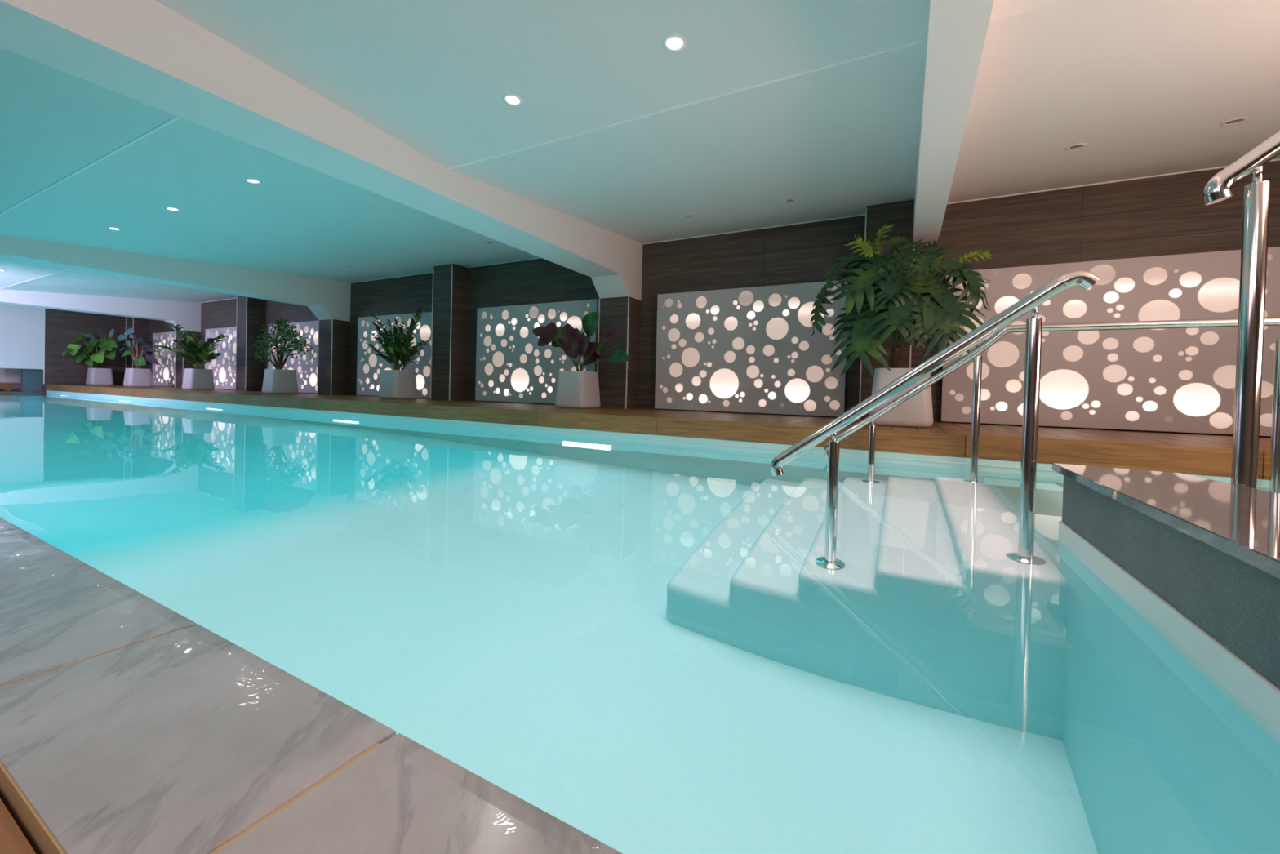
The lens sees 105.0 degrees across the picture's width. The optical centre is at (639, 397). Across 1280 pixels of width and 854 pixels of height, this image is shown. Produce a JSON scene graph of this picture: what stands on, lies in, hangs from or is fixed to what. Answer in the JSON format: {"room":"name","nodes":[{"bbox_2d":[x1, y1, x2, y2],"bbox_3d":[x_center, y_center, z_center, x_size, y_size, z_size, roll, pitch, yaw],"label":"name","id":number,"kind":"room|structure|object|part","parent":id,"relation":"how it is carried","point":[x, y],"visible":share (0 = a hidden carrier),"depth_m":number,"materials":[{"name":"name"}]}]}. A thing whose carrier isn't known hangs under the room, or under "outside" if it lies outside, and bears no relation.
{"room":"spa","nodes":[
{"label":"spa","id":0,"kind":"room"},
{"bbox_2d":[0,798,35,853],"bbox_3d":[-8.692,0.201,3.467,19.420,0.138,2.328,2,1,28],"label":"floor","id":1,"kind":"structure","parent":0,"point":[12,840],"depth_m":0.44,"materials":[{"name":"brown wood"}]},
{"bbox_2d":[0,389,44,393],"bbox_3d":[-15.105,0.501,9.562,2.790,1.328,7.040,2,1,28],"label":"floor","id":2,"kind":"structure","parent":0,"point":[13,391],"depth_m":10.45,"materials":[{"name":"stone"}]},
{"bbox_2d":[0,382,11,391],"bbox_3d":[-15.463,-0.244,8.823,1.210,0.161,5.000,2,1,28],"label":"bench","id":3,"kind":"object","parent":2,"relation":"on","point":[3,387],"visible":0.93,"depth_m":10.68,"materials":[{"name":"brown wood"}]},
{"bbox_2d":[0,368,20,383],"bbox_3d":[-14.033,-0.508,10.962,0.376,0.382,0.376,2,1,28],"label":"pot","id":4,"kind":"object","parent":3,"relation":"on","point":[7,375],"visible":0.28,"depth_m":10.83,"materials":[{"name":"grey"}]},
{"bbox_2d":[20,368,42,391],"bbox_3d":[-13.195,-0.384,10.639,0.190,0.510,0.260,2,1,28],"label":"pillar","id":5,"kind":"structure","parent":2,"relation":"on","point":[30,379],"depth_m":10.58,"materials":[{"name":"teal tile"}]},
{"bbox_2d":[11,373,42,389],"bbox_3d":[-14.849,-1.131,12.316,0.050,1.870,1.940,2,1,28],"label":"wall","id":6,"kind":"structure","parent":0,"point":[14,386],"depth_m":11.88,"materials":[{"name":"grey"}]},
{"bbox_2d":[0,303,125,393],"bbox_3d":[-13.879,-1.119,8.908,0.150,2.050,7.040,2,1,28],"label":"wall","id":7,"kind":"structure","parent":0,"point":[61,326],"depth_m":10.74,"materials":[{"name":"brown wood"}]},
{"bbox_2d":[43,308,44,383],"bbox_3d":[-12.881,-1.117,10.611,0.006,1.647,0.015,2,1,28],"label":"tile","id":8,"kind":"structure","parent":7,"relation":"attached to","point":[44,308],"depth_m":10.61,"materials":[{"name":"white"}]},
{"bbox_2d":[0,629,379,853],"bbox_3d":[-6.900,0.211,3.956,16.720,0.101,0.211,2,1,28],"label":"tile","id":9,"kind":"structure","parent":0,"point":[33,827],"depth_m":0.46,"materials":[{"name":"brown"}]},
{"bbox_2d":[0,0,1279,302],"bbox_3d":[-6.255,-1.921,4.837,22.700,0.628,7.240,2,1,28],"label":"ceiling","id":10,"kind":"structure","parent":0,"point":[1148,86],"depth_m":2.60,"materials":[{"name":"white paint"}]},
{"bbox_2d":[0,288,200,332],"bbox_3d":[-11.220,-1.806,7.488,0.375,0.795,7.040,2,1,28],"label":"ceiling beam","id":11,"kind":"structure","parent":10,"relation":"attached to","point":[186,314],"depth_m":9.39,"materials":[{"name":"white paint"}]},
{"bbox_2d":[106,226,121,230],"bbox_3d":[-5.027,-1.615,4.692,0.098,0.010,0.097,2,1,23],"label":"recessed light","id":12,"kind":"object","parent":10,"relation":"in","point":[109,228],"visible":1,"depth_m":4.69,"materials":[{"name":"white"}]},
{"bbox_2d":[164,207,180,210],"bbox_3d":[-3.912,-1.578,4.107,0.098,0.010,0.097,2,1,23],"label":"recessed light","id":13,"kind":"object","parent":10,"relation":"in","point":[167,208],"visible":1,"depth_m":4.11,"materials":[{"name":"white"}]},
{"bbox_2d":[0,235,351,321],"bbox_3d":[-6.545,-1.647,4.992,0.370,0.795,7.040,2,1,28],"label":"ceiling beam","id":14,"kind":"structure","parent":10,"relation":"attached to","point":[326,299],"depth_m":6.25,"materials":[{"name":"white paint"}]},
{"bbox_2d":[244,177,262,183],"bbox_3d":[-2.748,-1.538,3.486,0.098,0.010,0.097,2,1,23],"label":"recessed light","id":15,"kind":"object","parent":10,"relation":"in","point":[248,180],"visible":1,"depth_m":3.48,"materials":[{"name":"white"}]},
{"bbox_2d":[0,0,642,301],"bbox_3d":[-1.796,-1.485,2.456,0.370,0.795,7.040,2,1,28],"label":"ceiling beam","id":16,"kind":"structure","parent":10,"relation":"attached to","point":[145,51],"depth_m":2.31,"materials":[{"name":"white paint"}]},
{"bbox_2d":[0,39,923,288],"bbox_3d":[-5.027,-1.591,4.567,13.320,0.049,1.074,2,1,28],"label":"tile","id":17,"kind":"structure","parent":10,"relation":"attached to","point":[176,117],"depth_m":2.60,"materials":[{"name":"white"}]},
{"bbox_2d":[502,93,523,106],"bbox_3d":[-0.622,-1.454,2.396,0.098,0.009,0.098,2,1,33],"label":"recessed light","id":18,"kind":"object","parent":10,"relation":"in","point":[511,99],"visible":1,"depth_m":2.39,"materials":[{"name":"white"}]},
{"bbox_2d":[662,33,687,52],"bbox_3d":[0.141,-1.428,1.978,0.098,0.009,0.098,2,1,33],"label":"recessed light","id":19,"kind":"object","parent":10,"relation":"in","point":[674,42],"visible":1,"depth_m":1.97,"materials":[{"name":"white"}]},
{"bbox_2d":[682,214,693,217],"bbox_3d":[0.428,-1.610,4.352,0.098,0.013,0.097,2,1,33],"label":"recessed light","id":20,"kind":"object","parent":10,"relation":"in","point":[684,215],"visible":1,"depth_m":4.35,"materials":[{"name":"white"}]},
{"bbox_2d":[783,198,796,202],"bbox_3d":[1.209,-1.585,3.947,0.098,0.013,0.097,2,1,33],"label":"recessed light","id":21,"kind":"object","parent":10,"relation":"in","point":[790,200],"visible":1,"depth_m":3.94,"materials":[{"name":"white metal"}]},
{"bbox_2d":[912,0,994,246],"bbox_3d":[0.772,-1.500,1.085,0.170,0.590,7.040,2,1,28],"label":"ceiling beam","id":22,"kind":"structure","parent":10,"relation":"attached to","point":[957,29],"depth_m":1.96,"materials":[{"name":"white paint"}]},
{"bbox_2d":[1065,142,1087,150],"bbox_3d":[2.631,-1.514,2.961,0.098,0.013,0.097,2,1,33],"label":"recessed light","id":23,"kind":"object","parent":10,"relation":"in","point":[1076,146],"visible":1,"depth_m":2.96,"materials":[{"name":"white metal"}]},
{"bbox_2d":[1219,117,1248,125],"bbox_3d":[3.217,-1.495,2.659,0.098,0.013,0.097,2,1,33],"label":"recessed light","id":24,"kind":"object","parent":10,"relation":"in","point":[1235,121],"visible":1,"depth_m":2.66,"materials":[{"name":"white metal"}]},
{"bbox_2d":[41,390,1269,491],"bbox_3d":[-4.364,0.739,6.201,20.090,1.219,0.170,2,1,28],"label":"pool edge","id":25,"kind":"structure","parent":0,"point":[1264,482],"depth_m":3.67,"materials":[{"name":"white tile"}]},
{"bbox_2d":[46,384,1271,479],"bbox_3d":[-3.810,0.070,6.665,19.790,0.134,1.510,2,1,28],"label":"pool deck","id":26,"kind":"object","parent":25,"relation":"on","point":[1211,455],"visible":0.9,"depth_m":3.40,"materials":[{"name":"brown wood"}]},
{"bbox_2d":[62,328,117,385],"bbox_3d":[-11.795,-0.897,10.702,1.786,1.261,0.727,2,1,28],"label":"potted plant","id":27,"kind":"object","parent":26,"relation":"on","point":[98,375],"visible":1,"depth_m":10.97,"materials":[{"name":"green plant"}]},
{"bbox_3d":[-12.284,-0.477,11.162,0.376,0.382,0.376,2,1,28],"label":"pot","id":28,"kind":"part","parent":27,"relation":"part of","materials":[{"name":"grey ceramic"}]},
{"bbox_2d":[115,328,159,386],"bbox_3d":[-10.342,-0.857,10.159,2.561,1.273,0.416,2,1,28],"label":"potted plant","id":29,"kind":"object","parent":26,"relation":"on","point":[137,376],"visible":0.99,"depth_m":10.16,"materials":[{"name":"green plant"}]},
{"bbox_3d":[-10.488,-0.416,10.259,0.376,0.382,0.376,2,1,28],"label":"pot","id":30,"kind":"part","parent":29,"relation":"part of","materials":[{"name":"grey ceramic"}]},
{"bbox_2d":[149,321,231,390],"bbox_3d":[-8.392,-0.803,9.133,2.850,1.297,0.450,2,1,32],"label":"potted plant","id":31,"kind":"object","parent":26,"relation":"on","point":[193,379],"visible":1,"depth_m":8.85,"materials":[{"name":"green plant"}]},
{"bbox_3d":[-8.063,-0.334,8.965,0.376,0.382,0.376,2,1,28],"label":"pot","id":32,"kind":"part","parent":31,"relation":"part of","materials":[{"name":"grey ceramic"}]},
{"bbox_2d":[252,318,313,394],"bbox_3d":[-5.646,-0.653,7.709,1.524,1.184,0.480,2,1,34],"label":"potted plant","id":33,"kind":"object","parent":26,"relation":"on","point":[278,380],"visible":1,"depth_m":7.59,"materials":[{"name":"green plant"}]},
{"bbox_3d":[-5.638,-0.252,7.692,0.376,0.382,0.376,2,1,28],"label":"pot","id":34,"kind":"part","parent":33,"relation":"part of","materials":[{"name":"grey ceramic"}]},
{"bbox_2d":[364,299,428,399],"bbox_3d":[-3.246,-0.627,6.562,1.333,1.291,0.397,2,1,28],"label":"potted plant","id":35,"kind":"object","parent":26,"relation":"on","point":[395,384],"visible":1,"depth_m":6.45,"materials":[{"name":"green plant"}]},
{"bbox_3d":[-3.235,-0.172,6.568,0.376,0.382,0.376,2,1,28],"label":"pot","id":36,"kind":"part","parent":35,"relation":"part of","materials":[{"name":"grey ceramic"}]},
{"bbox_2d":[532,311,630,408],"bbox_3d":[-0.592,-0.390,5.106,1.177,0.999,0.405,2,1,28],"label":"potted plant","id":37,"kind":"object","parent":26,"relation":"on","point":[578,388],"visible":1,"depth_m":5.02,"materials":[{"name":"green plant"}]},
{"bbox_3d":[-0.648,-0.083,5.153,0.376,0.382,0.376,2,1,28],"label":"pot","id":38,"kind":"part","parent":37,"relation":"part of","materials":[{"name":"grey ceramic"}]},
{"bbox_2d":[809,222,994,427],"bbox_3d":[1.796,-0.543,3.478,1.151,1.477,0.645,2,1,33],"label":"potted plant","id":39,"kind":"object","parent":26,"relation":"on","point":[880,296],"visible":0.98,"depth_m":3.33,"materials":[{"name":"green plant"}]},
{"bbox_3d":[1.839,-0.001,3.462,0.391,0.397,0.391,2,1,28],"label":"pot","id":40,"kind":"part","parent":39,"relation":"part of","materials":[{"name":"grey ceramic"}]},
{"bbox_2d":[50,391,1268,488],"bbox_3d":[-4.210,0.168,6.027,19.690,0.006,0.023,2,1,28],"label":"tile","id":41,"kind":"structure","parent":25,"relation":"attached to","point":[51,392],"depth_m":3.68,"materials":[{"name":"white tile"}]},
{"bbox_2d":[149,160,1279,437],"bbox_3d":[-3.403,-0.773,7.372,19.990,2.160,0.120,2,1,28],"label":"wall","id":42,"kind":"structure","parent":0,"point":[1166,215],"depth_m":4.49,"materials":[{"name":"brown wood"}]},
{"bbox_2d":[124,316,149,370],"bbox_3d":[-12.029,-1.188,11.747,0.435,1.830,0.288,2,1,28],"label":"pillar","id":43,"kind":"structure","parent":42,"relation":"attached to","point":[140,326],"depth_m":11.64,"materials":[{"name":"brown wood"}]},
{"bbox_2d":[151,331,175,386],"bbox_3d":[-10.572,-0.866,11.088,1.905,1.233,0.082,2,1,28],"label":"light panel","id":44,"kind":"object","parent":42,"relation":"attached to","point":[163,374],"visible":0.53,"depth_m":11.19,"materials":[{"name":"white metal"}]},
{"bbox_2d":[174,330,200,387],"bbox_3d":[-9.656,-0.800,10.480,0.385,1.215,0.288,2,1,28],"label":"pillar","id":45,"kind":"structure","parent":42,"relation":"attached to","point":[180,362],"depth_m":10.37,"materials":[{"name":"brown wood"}]},
{"bbox_2d":[204,326,236,389],"bbox_3d":[-8.235,-0.786,9.840,1.905,1.233,0.082,2,1,28],"label":"light panel","id":46,"kind":"object","parent":42,"relation":"attached to","point":[224,368],"visible":0.46,"depth_m":9.86,"materials":[{"name":"white metal"}]},
{"bbox_2d":[235,295,264,391],"bbox_3d":[-7.345,-1.029,9.246,0.370,1.830,0.288,2,1,28],"label":"pillar","id":47,"kind":"structure","parent":42,"relation":"attached to","point":[250,311],"depth_m":9.14,"materials":[{"name":"brown wood"}]},
{"bbox_2d":[267,320,318,393],"bbox_3d":[-6.022,-0.711,8.658,1.905,1.233,0.082,2,1,28],"label":"light panel","id":48,"kind":"object","parent":42,"relation":"attached to","point":[305,366],"visible":0.42,"depth_m":8.49,"materials":[{"name":"white metal"}]},
{"bbox_2d":[317,319,350,395],"bbox_3d":[-4.981,-0.641,7.984,0.380,1.215,0.288,2,1,28],"label":"pillar","id":49,"kind":"structure","parent":42,"relation":"attached to","point":[334,335],"depth_m":7.88,"materials":[{"name":"brown wood"}]},
{"bbox_2d":[356,311,431,398],"bbox_3d":[-3.637,-0.629,7.385,1.905,1.233,0.082,2,1,28],"label":"light panel","id":50,"kind":"object","parent":42,"relation":"attached to","point":[370,366],"visible":0.56,"depth_m":7.49,"materials":[{"name":"white metal"}]},
{"bbox_2d":[430,263,468,400],"bbox_3d":[-2.603,-0.867,6.714,0.375,1.830,0.288,2,1,28],"label":"pillar","id":51,"kind":"structure","parent":42,"relation":"attached to","point":[450,298],"depth_m":6.60,"materials":[{"name":"brown wood"}]},
{"bbox_2d":[475,298,598,404],"bbox_3d":[-1.336,-0.551,6.156,1.905,1.233,0.082,2,1,28],"label":"light panel","id":52,"kind":"object","parent":42,"relation":"attached to","point":[511,366],"visible":0.81,"depth_m":6.19,"materials":[{"name":"white metal"}]},
{"bbox_2d":[596,296,641,408],"bbox_3d":[-0.233,-0.479,5.448,0.380,1.215,0.288,2,1,28],"label":"pillar","id":53,"kind":"structure","parent":42,"relation":"attached to","point":[619,383],"depth_m":5.33,"materials":[{"name":"brown wood"}]},
{"bbox_2d":[201,159,1279,302],"bbox_3d":[-3.405,-1.827,7.302,19.790,0.018,0.010,2,1,28],"label":"tile","id":54,"kind":"structure","parent":42,"relation":"attached to","point":[1274,160],"depth_m":4.06,"materials":[{"name":"white"}]},
{"bbox_2d":[654,280,848,416],"bbox_3d":[1.032,-0.470,4.892,1.905,1.233,0.082,2,1,28],"label":"light panel","id":55,"kind":"object","parent":42,"relation":"attached to","point":[754,349],"visible":0.98,"depth_m":4.82,"materials":[{"name":"grey metal"}]},
{"bbox_2d":[858,199,915,419],"bbox_3d":[2.114,-0.707,4.195,0.375,1.830,0.288,2,1,28],"label":"pillar","id":56,"kind":"structure","parent":42,"relation":"attached to","point":[900,214],"depth_m":4.08,"materials":[{"name":"brown wood"}]},
{"bbox_2d":[940,246,1279,435],"bbox_3d":[3.368,-0.391,3.644,1.905,1.233,0.082,2,1,28],"label":"light panel","id":57,"kind":"object","parent":42,"relation":"attached to","point":[1168,380],"visible":0.73,"depth_m":3.53,"materials":[{"name":"grey"}]},
{"bbox_3d":[2.021,0.725,-0.439,2.580,0.170,5.530,2,1,28],"label":"platform","id":58,"kind":"object","parent":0,"visible":0},
{"bbox_2d":[1202,130,1279,488],"bbox_3d":[1.704,-0.247,1.006,0.785,1.717,0.100,2,1,28],"label":"handrail","id":59,"kind":"object","parent":58,"relation":"on","point":[1256,194],"visible":0.7,"depth_m":1.14,"materials":[{"name":"silver metal"}]},
{"bbox_3d":[1.718,-0.780,0.999,0.785,0.650,0.043,2,1,28],"label":"rail","id":60,"kind":"part","parent":59,"relation":"part of","materials":[{"name":"silver metal"}]},
{"bbox_3d":[1.427,0.052,1.154,0.039,1.101,0.039,2,1,28],"label":"post","id":61,"kind":"part","parent":59,"relation":"part of","materials":[{"name":"silver metal"}]},
{"bbox_3d":[-6.309,1.357,5.465,17.390,0.100,3.300,2,1,28],"label":"floor","id":62,"kind":"structure","parent":0,"visible":0},
{"bbox_2d":[0,393,1279,853],"bbox_3d":[-5.260,0.788,4.132,19.720,1.170,4.336,2,1,28],"label":"pool water","id":63,"kind":"object","parent":62,"relation":"in","point":[650,648],"visible":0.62,"depth_m":0.84,"materials":[{"name":"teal liquid"}]},
{"bbox_3d":[1.150,1.065,2.262,1.561,0.970,1.585,2,1,28],"label":"stairs","id":64,"kind":"structure","parent":62,"relation":"on","visible":0},
{"bbox_2d":[770,271,1099,532],"bbox_3d":[0.909,0.318,1.658,0.926,1.407,0.102,2,1,26],"label":"handrail","id":65,"kind":"object","parent":64,"relation":"on","point":[1084,279],"visible":0.83,"depth_m":1.52,"materials":[{"name":"silver metal"}]},
{"bbox_3d":[0.685,0.585,1.765,0.039,0.858,0.039,2,1,28],"label":"post","id":66,"kind":"part","parent":65,"relation":"part of","materials":[{"name":"silver metal"}]},
{"bbox_3d":[1.201,0.249,1.518,0.039,0.985,0.039,2,1,28],"label":"post","id":67,"kind":"part","parent":65,"relation":"part of","materials":[{"name":"silver metal"}]},
{"bbox_2d":[823,316,1279,493],"bbox_3d":[2.349,0.338,2.430,2.725,1.424,0.110,2,1,28],"label":"handrail","id":68,"kind":"object","parent":64,"relation":"on","point":[1274,468],"visible":0.62,"depth_m":2.54,"materials":[{"name":"silver metal"}]},
{"bbox_3d":[1.380,0.589,2.941,0.039,0.856,0.039,2,1,28],"label":"post","id":69,"kind":"part","parent":68,"relation":"part of","materials":[{"name":"silver metal"}]},
{"bbox_3d":[1.846,0.257,2.704,0.039,0.970,0.039,2,1,28],"label":"post","id":70,"kind":"part","parent":68,"relation":"part of","materials":[{"name":"silver metal"}]},
{"bbox_3d":[2.828,0.186,2.174,0.039,0.880,0.039,2,1,28],"label":"post","id":71,"kind":"part","parent":68,"relation":"part of","materials":[{"name":"silver metal"}]},
{"bbox_3d":[-5.829,0.787,3.461,20.090,1.120,0.115,2,1,28],"label":"pool","id":72,"kind":"object","parent":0,"visible":0},
{"bbox_2d":[0,517,21,531],"bbox_3d":[-2.144,0.382,1.426,1.094,0.122,0.238,2,1,28],"label":"tile","id":73,"kind":"structure","parent":72,"relation":"on","point":[5,525],"depth_m":1.28,"materials":[{"name":"tile"}]},
{"bbox_2d":[0,528,197,686],"bbox_3d":[-1.218,0.414,0.931,0.994,0.122,0.238,2,1,28],"label":"tile","id":74,"kind":"structure","parent":72,"relation":"on","point":[57,610],"depth_m":0.83,"materials":[{"name":"stone"}]},
{"bbox_2d":[0,624,395,853],"bbox_3d":[-0.557,0.436,0.578,0.494,0.122,0.238,2,1,28],"label":"tile","id":75,"kind":"structure","parent":72,"relation":"on","point":[181,741],"depth_m":0.54,"materials":[{"name":"stone"}]},
{"bbox_2d":[214,733,622,853],"bbox_3d":[0.069,0.458,0.244,0.914,0.122,0.238,2,1,28],"label":"tile","id":76,"kind":"structure","parent":72,"relation":"on","point":[402,796],"depth_m":0.45,"materials":[{"name":"stone"}]},
{"bbox_3d":[0.559,0.992,-0.099,0.302,1.150,3.353,2,1,28],"label":"wall","id":77,"kind":"structure","parent":0,"visible":0},
{"bbox_2d":[1057,520,1279,737],"bbox_3d":[0.566,0.406,-0.101,0.282,0.082,3.356,2,1,28],"label":"tile","id":78,"kind":"structure","parent":77,"relation":"on","point":[1255,691],"depth_m":0.78,"materials":[{"name":"white"}]},
{"bbox_2d":[1052,462,1279,688],"bbox_3d":[0.582,0.281,-0.103,0.340,0.166,3.367,2,1,28],"label":"stone parapet","id":79,"kind":"object","parent":78,"relation":"on","point":[1210,548],"visible":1,"depth_m":0.84,"materials":[{"name":"grey stone"}]}
]}

